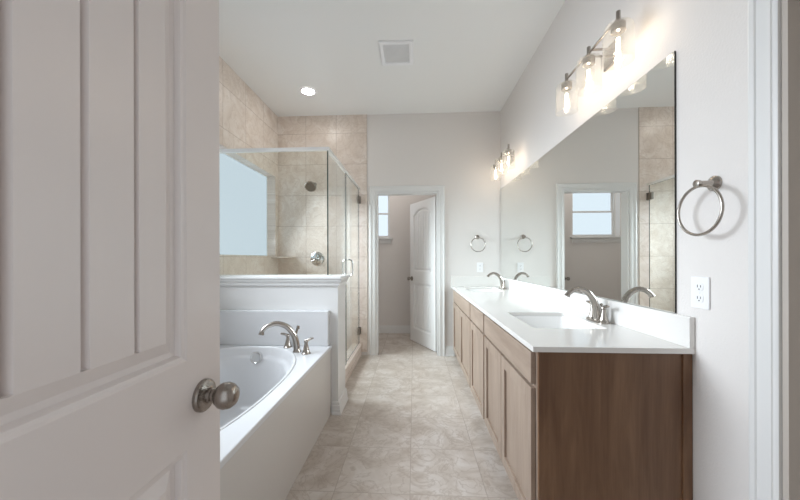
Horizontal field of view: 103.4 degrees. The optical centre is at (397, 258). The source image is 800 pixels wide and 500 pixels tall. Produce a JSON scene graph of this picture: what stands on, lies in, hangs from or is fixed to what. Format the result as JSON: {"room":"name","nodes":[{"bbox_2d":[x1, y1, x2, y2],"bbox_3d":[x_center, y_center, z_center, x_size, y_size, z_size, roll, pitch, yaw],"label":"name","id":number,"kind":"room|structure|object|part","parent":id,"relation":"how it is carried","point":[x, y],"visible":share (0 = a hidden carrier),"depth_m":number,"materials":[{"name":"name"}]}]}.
{"room":"bathroom","nodes":[
{"label":"bathroom","id":0,"kind":"room"},
{"bbox_2d":[220,284,344,413],"bbox_3d":[-1.037,0.692,2.647,1.147,1.060,0.260,0,0,3],"label":"wall","id":1,"kind":"structure","parent":0,"point":[332,298],"depth_m":2.51,"materials":[{"name":"white paint"}]},
{"bbox_2d":[220,277,348,285],"bbox_3d":[-1.022,0.191,2.631,1.177,0.056,0.291,0,0,3],"label":"trim","id":2,"kind":"structure","parent":1,"relation":"attached to","point":[223,282],"depth_m":2.49,"materials":[{"name":"white paint"}]},
{"bbox_2d":[220,275,348,278],"bbox_3d":[-1.021,0.152,2.641,1.180,0.021,0.326,0,0,3],"label":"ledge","id":3,"kind":"structure","parent":1,"relation":"on","point":[329,276],"depth_m":2.49,"materials":[{"name":"white paint"}]},
{"bbox_2d":[332,388,347,414],"bbox_3d":[-0.473,1.171,2.605,0.071,0.100,0.286,0,0,3],"label":"baseboard","id":4,"kind":"structure","parent":1,"relation":"attached to","point":[338,406],"depth_m":2.49,"materials":[{"name":"white paint"}]},
{"bbox_2d":[345,344,361,383],"bbox_3d":[-0.550,1.149,3.382,0.117,0.145,1.259,0,0,3],"label":"shower curb","id":5,"kind":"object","parent":1,"relation":"attached to","point":[351,363],"depth_m":3.53,"materials":[{"name":"tile"}]},
{"bbox_2d":[219,147,360,364],"bbox_3d":[-1.022,0.086,3.305,1.109,1.979,1.462,0,0,3],"label":"shower enclosure","id":6,"kind":"object","parent":5,"relation":"on","point":[290,149],"visible":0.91,"depth_m":2.59,"materials":[{"name":"clear glass"}]},
{"bbox_3d":[-1.048,-0.889,3.306,1.062,0.029,1.462,0,0,3],"label":"header rail","id":7,"kind":"part","parent":6,"relation":"part of","materials":[{"name":"white metal"}]},
{"bbox_3d":[-0.548,0.098,2.894,0.010,1.953,0.673,0,0,3],"label":"glass","id":8,"kind":"part","parent":6,"relation":"part of","materials":[{"name":"clear glass"}]},
{"bbox_3d":[-0.526,0.096,3.317,0.120,0.187,0.015,0,0,3],"label":"handle","id":9,"kind":"part","parent":6,"relation":"part of","materials":[{"name":"silver metal"}]},
{"bbox_3d":[-0.511,0.094,3.611,0.010,1.938,0.756,0,0,3],"label":"glass door","id":10,"kind":"part","parent":6,"relation":"part of","materials":[{"name":"clear glass"}]},
{"bbox_2d":[219,0,564,116],"bbox_3d":[-0.205,-1.855,2.614,3.141,0.050,5.560,0,0,3],"label":"ceiling","id":11,"kind":"structure","parent":0,"point":[469,55],"depth_m":2.79,"materials":[{"name":"paint"}]},
{"bbox_2d":[300,87,316,95],"bbox_3d":[-0.978,-1.823,3.445,0.180,0.008,0.180,0,0,3],"label":"recessed light","id":12,"kind":"object","parent":11,"relation":"in","point":[308,91],"visible":1,"depth_m":3.44,"materials":[{"name":"white plastic"}]},
{"bbox_2d":[378,40,412,65],"bbox_3d":[-0.009,-1.822,2.809,0.294,0.016,0.326,0,0,3],"label":"ceiling vent","id":13,"kind":"object","parent":11,"relation":"in","point":[392,52],"visible":1,"depth_m":2.79,"materials":[{"name":"white plastic"}]},
{"bbox_2d":[285,333,517,499],"bbox_3d":[-0.234,1.246,1.905,3.141,0.050,6.980,0,0,3],"label":"floor","id":14,"kind":"structure","parent":0,"point":[411,425],"depth_m":2.11,"materials":[{"name":"tile"}]},
{"bbox_2d":[220,345,331,499],"bbox_3d":[-1.111,0.949,1.689,1.109,0.548,1.658,0,0,3],"label":"bathtub","id":15,"kind":"object","parent":14,"relation":"on","point":[282,408],"visible":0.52,"depth_m":1.73,"materials":[{"name":"white ceramic"}]},
{"bbox_2d":[220,346,295,430],"bbox_3d":[-1.119,0.896,1.660,0.961,0.443,1.587,0,0,3],"label":"basin","id":16,"kind":"object","parent":15,"relation":"in","point":[258,372],"depth_m":2.36,"materials":[{"name":"white ceramic"}]},
{"bbox_2d":[220,310,329,345],"bbox_3d":[-1.077,0.542,2.491,1.082,0.269,0.054,0,0,3],"label":"panel","id":17,"kind":"object","parent":15,"relation":"on","point":[237,327],"visible":0.59,"depth_m":2.46,"materials":[{"name":"white plastic"}]},
{"bbox_2d":[258,321,313,354],"bbox_3d":[-0.776,0.559,2.298,0.356,0.238,0.291,0,0,3],"label":"tub faucet","id":18,"kind":"object","parent":15,"relation":"on","point":[296,344],"visible":1,"depth_m":2.26,"materials":[{"name":"silver metal"}]},
{"bbox_3d":[-0.840,0.628,2.415,0.064,0.098,0.064,0,0,3],"label":"handle","id":19,"kind":"part","parent":18,"relation":"part of","materials":[{"name":"silver metal"}]},
{"bbox_3d":[-0.653,0.627,2.252,0.064,0.098,0.064,0,0,3],"label":"handle","id":20,"kind":"part","parent":18,"relation":"part of","materials":[{"name":"silver metal"}]},
{"bbox_2d":[453,290,471,386],"bbox_3d":[0.946,0.792,3.308,0.596,0.851,1.267,0,0,3],"label":"vanity cabinet","id":21,"kind":"object","parent":14,"relation":"on","point":[461,306],"visible":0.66,"depth_m":3.18,"materials":[{"name":"brown wood"}]},
{"bbox_3d":[0.675,0.816,3.551,0.007,0.470,0.447,0,0,3],"label":"door panel","id":22,"kind":"part","parent":21,"relation":"part of","materials":[{"name":"brown wood"}]},
{"bbox_3d":[0.669,0.817,3.552,0.019,0.580,0.557,0,0,3],"label":"door","id":23,"kind":"part","parent":21,"relation":"part of","materials":[{"name":"brown wood"}]},
{"bbox_3d":[0.654,0.446,3.268,0.019,0.130,1.125,0,0,3],"label":"drawer","id":24,"kind":"part","parent":21,"relation":"part of","materials":[{"name":"brown wood"}]},
{"bbox_3d":[0.646,0.817,2.986,0.007,0.470,0.450,0,0,3],"label":"door panel","id":25,"kind":"part","parent":21,"relation":"part of","materials":[{"name":"brown wood"}]},
{"bbox_3d":[0.640,0.817,2.986,0.019,0.580,0.560,0,0,3],"label":"door","id":26,"kind":"part","parent":21,"relation":"part of","materials":[{"name":"brown wood"}]},
{"bbox_2d":[451,286,694,353],"bbox_3d":[0.906,0.356,2.584,0.609,0.022,2.719,0,0,3],"label":"countertop","id":27,"kind":"structure","parent":21,"relation":"on","point":[501,306],"depth_m":1.51,"materials":[{"name":"white stone"}]},
{"bbox_2d":[467,289,496,290],"bbox_3d":[0.961,0.443,3.565,0.396,0.150,0.510,0,0,3],"label":"sink","id":28,"kind":"object","parent":27,"relation":"in","point":[467,289],"visible":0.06,"depth_m":3.79,"materials":[{"name":"white ceramic"}]},
{"bbox_2d":[487,272,505,289],"bbox_3d":[1.149,0.248,3.630,0.211,0.192,0.187,0,0,32],"label":"sink faucet","id":29,"kind":"object","parent":27,"relation":"on","point":[502,283],"visible":1,"depth_m":3.59,"materials":[{"name":"silver metal"}]},
{"bbox_2d":[514,316,595,328],"bbox_3d":[0.870,0.443,1.798,0.396,0.150,0.510,0,0,3],"label":"sink","id":30,"kind":"object","parent":27,"relation":"in","point":[533,321],"visible":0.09,"depth_m":2.02,"materials":[{"name":"white ceramic"}]},
{"bbox_2d":[564,286,609,323],"bbox_3d":[1.053,0.249,1.762,0.211,0.192,0.187,0,0,32],"label":"sink faucet","id":31,"kind":"object","parent":27,"relation":"on","point":[596,315],"visible":1,"depth_m":1.72,"materials":[{"name":"silver metal"}]},
{"bbox_3d":[1.103,0.293,1.788,0.050,0.080,0.050,0,0,3],"label":"handle","id":32,"kind":"part","parent":31,"relation":"part of","materials":[{"name":"silver metal"}]},
{"bbox_3d":[1.097,0.338,1.736,0.054,0.014,0.164,0,0,3],"label":"plate","id":33,"kind":"part","parent":31,"relation":"part of","materials":[{"name":"silver metal"}]},
{"bbox_3d":[1.098,0.293,1.684,0.050,0.080,0.050,0,0,3],"label":"handle","id":34,"kind":"part","parent":31,"relation":"part of","materials":[{"name":"silver metal"}]},
{"bbox_2d":[470,304,485,418],"bbox_3d":[0.899,0.792,2.410,0.596,0.851,0.529,0,0,3],"label":"vanity cabinet","id":35,"kind":"object","parent":14,"relation":"on","point":[477,334],"visible":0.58,"depth_m":2.41,"materials":[{"name":"brown wood"}]},
{"bbox_3d":[0.611,0.446,2.426,0.019,0.130,0.499,0,0,3],"label":"drawer","id":36,"kind":"part","parent":35,"relation":"part of","materials":[{"name":"brown wood"}]},
{"bbox_3d":[0.617,0.817,2.426,0.007,0.470,0.389,0,0,3],"label":"door panel","id":37,"kind":"part","parent":35,"relation":"part of","materials":[{"name":"brown wood"}]},
{"bbox_2d":[484,315,692,499],"bbox_3d":[0.865,0.792,1.691,0.601,0.851,0.910,0,0,3],"label":"vanity cabinet","id":38,"kind":"object","parent":14,"relation":"on","point":[560,425],"visible":0.79,"depth_m":1.25,"materials":[{"name":"brown wood"}]},
{"bbox_3d":[0.592,0.817,1.940,0.007,0.470,0.298,0,0,3],"label":"door panel","id":39,"kind":"part","parent":38,"relation":"part of","materials":[{"name":"brown wood"}]},
{"bbox_3d":[0.586,0.817,1.940,0.019,0.580,0.408,0,0,3],"label":"door","id":40,"kind":"part","parent":38,"relation":"part of","materials":[{"name":"brown wood"}]},
{"bbox_3d":[0.574,0.446,1.716,0.019,0.130,0.857,0,0,3],"label":"drawer","id":41,"kind":"part","parent":38,"relation":"part of","materials":[{"name":"brown wood"}]},
{"bbox_3d":[0.570,0.817,1.508,0.007,0.470,0.331,0,0,3],"label":"door panel","id":42,"kind":"part","parent":38,"relation":"part of","materials":[{"name":"brown wood"}]},
{"bbox_3d":[0.564,0.817,1.508,0.019,0.580,0.441,0,0,3],"label":"door","id":43,"kind":"part","parent":38,"relation":"part of","materials":[{"name":"brown wood"}]},
{"bbox_3d":[0.594,0.743,1.715,0.018,0.751,0.890,0,0,3],"label":"frame","id":44,"kind":"part","parent":38,"relation":"part of","materials":[{"name":"brown wood"}]},
{"bbox_3d":[0.843,0.743,1.250,0.563,0.751,0.013,0,0,3],"label":"panel","id":45,"kind":"part","parent":38,"relation":"part of","materials":[{"name":"brown wood"}]},
{"bbox_3d":[1.124,0.792,1.225,0.035,0.851,0.007,0,0,3],"label":"scribe moulding","id":46,"kind":"part","parent":38,"relation":"part of","materials":[{"name":"brown wood"}]},
{"bbox_2d":[379,195,435,324],"bbox_3d":[0.100,-0.305,5.282,2.496,3.050,0.200,0,0,3],"label":"wall","id":47,"kind":"structure","parent":0,"point":[394,258],"depth_m":5.19,"materials":[{"name":"paint"}]},
{"bbox_2d":[378,196,392,243],"bbox_3d":[-0.489,-0.723,5.285,0.812,0.952,0.235,0,0,3],"label":"window","id":48,"kind":"structure","parent":47,"relation":"in","point":[383,201],"depth_m":5.34,"materials":[{"name":"clear glass"}]},
{"bbox_3d":[-0.484,-0.959,5.379,0.640,0.387,0.004,0,0,3],"label":"pane","id":49,"kind":"part","parent":48,"relation":"part of","materials":[{"name":"glass"}]},
{"bbox_3d":[-0.485,-0.564,5.356,0.640,0.359,0.004,0,0,3],"label":"pane","id":50,"kind":"part","parent":48,"relation":"part of","materials":[{"name":"glass"}]},
{"bbox_3d":[-0.485,-0.564,5.357,0.696,0.415,0.020,0,0,3],"label":"sash","id":51,"kind":"part","parent":48,"relation":"part of","materials":[{"name":"white paint"}]},
{"bbox_3d":[-0.484,-0.959,5.379,0.696,0.443,0.020,0,0,3],"label":"sash","id":52,"kind":"part","parent":48,"relation":"part of","materials":[{"name":"white paint"}]},
{"bbox_2d":[379,325,409,332],"bbox_3d":[0.157,1.157,5.169,2.376,0.125,0.020,0,0,3],"label":"baseboard","id":53,"kind":"structure","parent":47,"relation":"attached to","point":[382,328],"depth_m":5.18,"materials":[{"name":"white paint"}]},
{"bbox_2d":[362,111,500,355],"bbox_3d":[-0.206,-0.304,4.064,2.981,3.050,0.120,0,0,3],"label":"wall","id":54,"kind":"structure","parent":0,"point":[458,151],"depth_m":3.96,"materials":[{"name":"paint"}]},
{"bbox_2d":[305,181,316,191],"bbox_3d":[-1.069,-0.904,3.935,0.142,0.147,0.212,0,0,3],"label":"shower head","id":55,"kind":"object","parent":54,"relation":"attached to","point":[310,186],"visible":1,"depth_m":3.87,"materials":[{"name":"silver metal"}]},
{"bbox_3d":[-1.072,-0.880,3.872,0.116,0.088,0.078,0,0,3],"label":"nozzle plate","id":56,"kind":"part","parent":55,"relation":"part of","materials":[{"name":"silver metal"}]},
{"bbox_2d":[310,252,323,265],"bbox_3d":[-1.030,0.000,4.006,0.176,0.176,0.062,0,0,3],"label":"shower valve","id":57,"kind":"object","parent":54,"relation":"attached to","point":[317,258],"visible":1,"depth_m":4.02,"materials":[{"name":"silver metal"}]},
{"bbox_2d":[278,114,367,351],"bbox_3d":[-0.969,-0.323,4.039,1.162,3.010,0.009,0,0,3],"label":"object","id":58,"kind":"structure","parent":54,"relation":"attached to","point":[302,213],"depth_m":4.03,"materials":[{"name":"tile"}]},
{"bbox_2d":[370,185,444,355],"bbox_3d":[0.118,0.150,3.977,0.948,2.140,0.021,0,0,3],"label":"trim","id":59,"kind":"structure","parent":54,"relation":"attached to","point":[412,188],"depth_m":3.97,"materials":[{"name":"white paint"}]},
{"bbox_2d":[407,196,436,351],"bbox_3d":[0.355,0.199,4.420,0.181,2.020,0.712,0,0,-26],"label":"door","id":60,"kind":"structure","parent":54,"relation":"in","point":[423,303],"depth_m":4.39,"materials":[{"name":"white paint"}]},
{"bbox_2d":[445,346,454,355],"bbox_3d":[0.642,1.156,3.950,0.130,0.125,0.020,0,0,3],"label":"baseboard","id":61,"kind":"structure","parent":54,"relation":"attached to","point":[449,351],"depth_m":3.95,"materials":[{"name":"white paint"}]},
{"bbox_2d":[451,277,499,286],"bbox_3d":[0.975,0.285,3.932,0.609,0.120,0.020,0,0,3],"label":"backsplash","id":62,"kind":"structure","parent":54,"relation":"attached to","point":[455,281],"depth_m":3.92,"materials":[{"name":"white stone"}]},
{"bbox_2d":[471,235,485,251],"bbox_3d":[0.989,-0.188,3.908,0.184,0.216,0.069,0,0,3],"label":"towel ring","id":63,"kind":"object","parent":54,"relation":"attached to","point":[476,236],"visible":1,"depth_m":3.88,"materials":[{"name":"silver metal"}]},
{"bbox_2d":[477,263,482,271],"bbox_3d":[1.025,0.110,3.936,0.076,0.120,0.008,0,0,3],"label":"wall outlet","id":64,"kind":"object","parent":54,"relation":"attached to","point":[479,265],"visible":1,"depth_m":3.93,"materials":[{"name":"white plastic"}]},
{"bbox_2d":[500,0,748,499],"bbox_3d":[1.278,-0.308,2.537,0.140,3.050,5.560,0,0,3],"label":"wall","id":65,"kind":"structure","parent":0,"point":[709,38],"depth_m":1.20,"materials":[{"name":"paint"}]},
{"bbox_2d":[493,144,513,175],"bbox_3d":[1.159,-1.038,3.435,0.184,0.245,0.626,0,0,3],"label":"vanity light","id":66,"kind":"object","parent":65,"relation":"attached to","point":[508,151],"visible":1,"depth_m":3.41,"materials":[{"name":"silver metal"}]},
{"bbox_2d":[493,160,497,168],"bbox_3d":[1.143,-1.035,3.686,0.126,0.239,0.126,0,0,3],"label":"socket","id":67,"kind":"object","parent":66,"relation":"attached to","point":[495,166],"depth_m":3.66,"materials":[{"name":"silver metal"}]},
{"bbox_2d":[499,152,504,161],"bbox_3d":[1.130,-1.035,3.436,0.126,0.239,0.126,0,0,3],"label":"socket","id":68,"kind":"object","parent":66,"relation":"attached to","point":[502,158],"depth_m":3.41,"materials":[{"name":"silver metal"}]},
{"bbox_2d":[502,144,511,154],"bbox_3d":[1.117,-1.035,3.187,0.126,0.239,0.126,0,0,3],"label":"socket","id":69,"kind":"object","parent":66,"relation":"attached to","point":[508,151],"depth_m":3.17,"materials":[{"name":"silver metal"}]},
{"bbox_2d":[500,51,676,312],"bbox_3d":[1.206,-0.315,2.604,0.007,1.076,2.619,0,0,3],"label":"wall mirror","id":70,"kind":"object","parent":65,"relation":"attached to","point":[596,212],"visible":0.93,"depth_m":1.74,"materials":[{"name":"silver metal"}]},
{"bbox_2d":[555,10,634,103],"bbox_3d":[1.071,-1.038,1.722,0.184,0.245,0.626,0,0,3],"label":"vanity light","id":71,"kind":"object","parent":65,"relation":"attached to","point":[618,27],"visible":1,"depth_m":1.70,"materials":[{"name":"silver metal"}]},
{"bbox_2d":[555,73,577,91],"bbox_3d":[1.054,-1.035,1.973,0.126,0.239,0.126,0,0,3],"label":"socket","id":72,"kind":"object","parent":71,"relation":"attached to","point":[566,86],"depth_m":1.96,"materials":[{"name":"silver metal"}]},
{"bbox_2d":[575,46,602,87],"bbox_3d":[1.042,-1.035,1.723,0.126,0.239,0.126,0,0,3],"label":"shade","id":73,"kind":"object","parent":71,"relation":"attached to","point":[588,61],"depth_m":1.71,"materials":[{"name":"glass"}]},
{"bbox_3d":[1.096,-1.121,1.751,0.107,0.012,0.012,0,0,3],"label":"arm","id":74,"kind":"part","parent":71,"relation":"part of","materials":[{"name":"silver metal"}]},
{"bbox_3d":[1.093,-1.121,1.691,0.107,0.012,0.012,0,0,3],"label":"arm","id":75,"kind":"part","parent":71,"relation":"part of","materials":[{"name":"silver metal"}]},
{"bbox_2d":[603,10,634,57],"bbox_3d":[1.029,-1.035,1.474,0.126,0.239,0.126,0,0,3],"label":"shade","id":76,"kind":"object","parent":71,"relation":"attached to","point":[618,27],"depth_m":1.47,"materials":[{"name":"glass"}]},
{"bbox_2d":[502,277,694,347],"bbox_3d":[1.199,0.284,2.559,0.020,0.120,2.698,0,0,3],"label":"backsplash","id":77,"kind":"structure","parent":65,"relation":"attached to","point":[679,329],"depth_m":1.55,"materials":[{"name":"white stone"}]},
{"bbox_2d":[691,276,709,309],"bbox_3d":[1.134,0.127,1.186,0.008,0.120,0.076,0,0,3],"label":"wall outlet","id":78,"kind":"object","parent":65,"relation":"attached to","point":[700,286],"visible":1,"depth_m":1.18,"materials":[{"name":"white plastic"}]},
{"bbox_2d":[695,294,702,301],"bbox_3d":[1.132,0.149,1.186,0.002,0.029,0.033,0,0,3],"label":"receptacle","id":79,"kind":"object","parent":78,"relation":"attached to","point":[698,297],"depth_m":1.19,"materials":[{"name":"white plastic"}]},
{"bbox_2d":[695,283,702,290],"bbox_3d":[1.132,0.106,1.186,0.002,0.029,0.033,0,0,3],"label":"receptacle","id":80,"kind":"object","parent":78,"relation":"attached to","point":[698,286],"depth_m":1.19,"materials":[{"name":"white plastic"}]},
{"bbox_2d":[677,176,724,235],"bbox_3d":[1.101,-0.188,1.132,0.069,0.216,0.184,0,0,3],"label":"towel ring","id":81,"kind":"object","parent":65,"relation":"attached to","point":[713,183],"visible":1,"depth_m":1.12,"materials":[{"name":"silver metal"}]},
{"bbox_3d":[1.100,-0.270,1.132,0.069,0.054,0.054,0,0,3],"label":"post","id":82,"kind":"part","parent":81,"relation":"part of","materials":[{"name":"silver metal"}]},
{"bbox_2d":[748,0,782,499],"bbox_3d":[1.095,0.158,0.539,0.021,2.120,0.930,0,0,3],"label":"trim","id":83,"kind":"structure","parent":65,"relation":"attached to","point":[764,16],"depth_m":0.95,"materials":[{"name":"white paint"}]},
{"bbox_2d":[781,0,799,499],"bbox_3d":[1.175,0.197,0.535,0.144,2.040,0.770,0,0,3],"label":"door frame","id":84,"kind":"structure","parent":65,"relation":"attached to","point":[790,9],"depth_m":0.91,"materials":[{"name":"beige paint"}]},
{"bbox_3d":[-0.346,-0.304,-0.102,2.831,3.050,0.120,0,0,3],"label":"wall","id":85,"kind":"structure","parent":0,"visible":0},
{"bbox_2d":[0,0,239,499],"bbox_3d":[-0.440,0.198,0.350,0.181,2.030,0.734,0,0,3],"label":"door","id":86,"kind":"structure","parent":85,"relation":"in","point":[111,388],"depth_m":0.46,"materials":[{"name":"paint"}]},
{"bbox_3d":[-0.364,0.284,0.656,0.063,0.054,0.054,0,0,3],"label":"knob","id":87,"kind":"part","parent":86,"relation":"part of","materials":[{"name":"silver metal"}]},
{"bbox_3d":[-1.731,-0.301,1.996,0.150,3.050,4.168,0,0,3],"label":"wall","id":88,"kind":"structure","parent":0,"visible":0},
{"bbox_2d":[219,153,267,255],"bbox_3d":[-1.694,-0.534,3.414,0.038,0.999,1.149,0,0,3],"label":"window","id":89,"kind":"structure","parent":88,"relation":"in","point":[243,189],"depth_m":3.40,"materials":[{"name":"clear glass"}]},
{"bbox_2d":[219,143,275,256],"bbox_3d":[-1.651,-0.534,3.412,0.159,1.015,1.165,0,0,3],"label":"trim","id":90,"kind":"structure","parent":88,"relation":"attached to","point":[271,179],"depth_m":3.98,"materials":[{"name":"tile"}]},
{"bbox_2d":[219,56,277,274],"bbox_3d":[-1.583,-0.321,3.305,0.009,3.010,1.519,0,0,3],"label":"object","id":91,"kind":"structure","parent":88,"relation":"attached to","point":[245,121],"depth_m":3.32,"materials":[{"name":"tile"}]}
]}

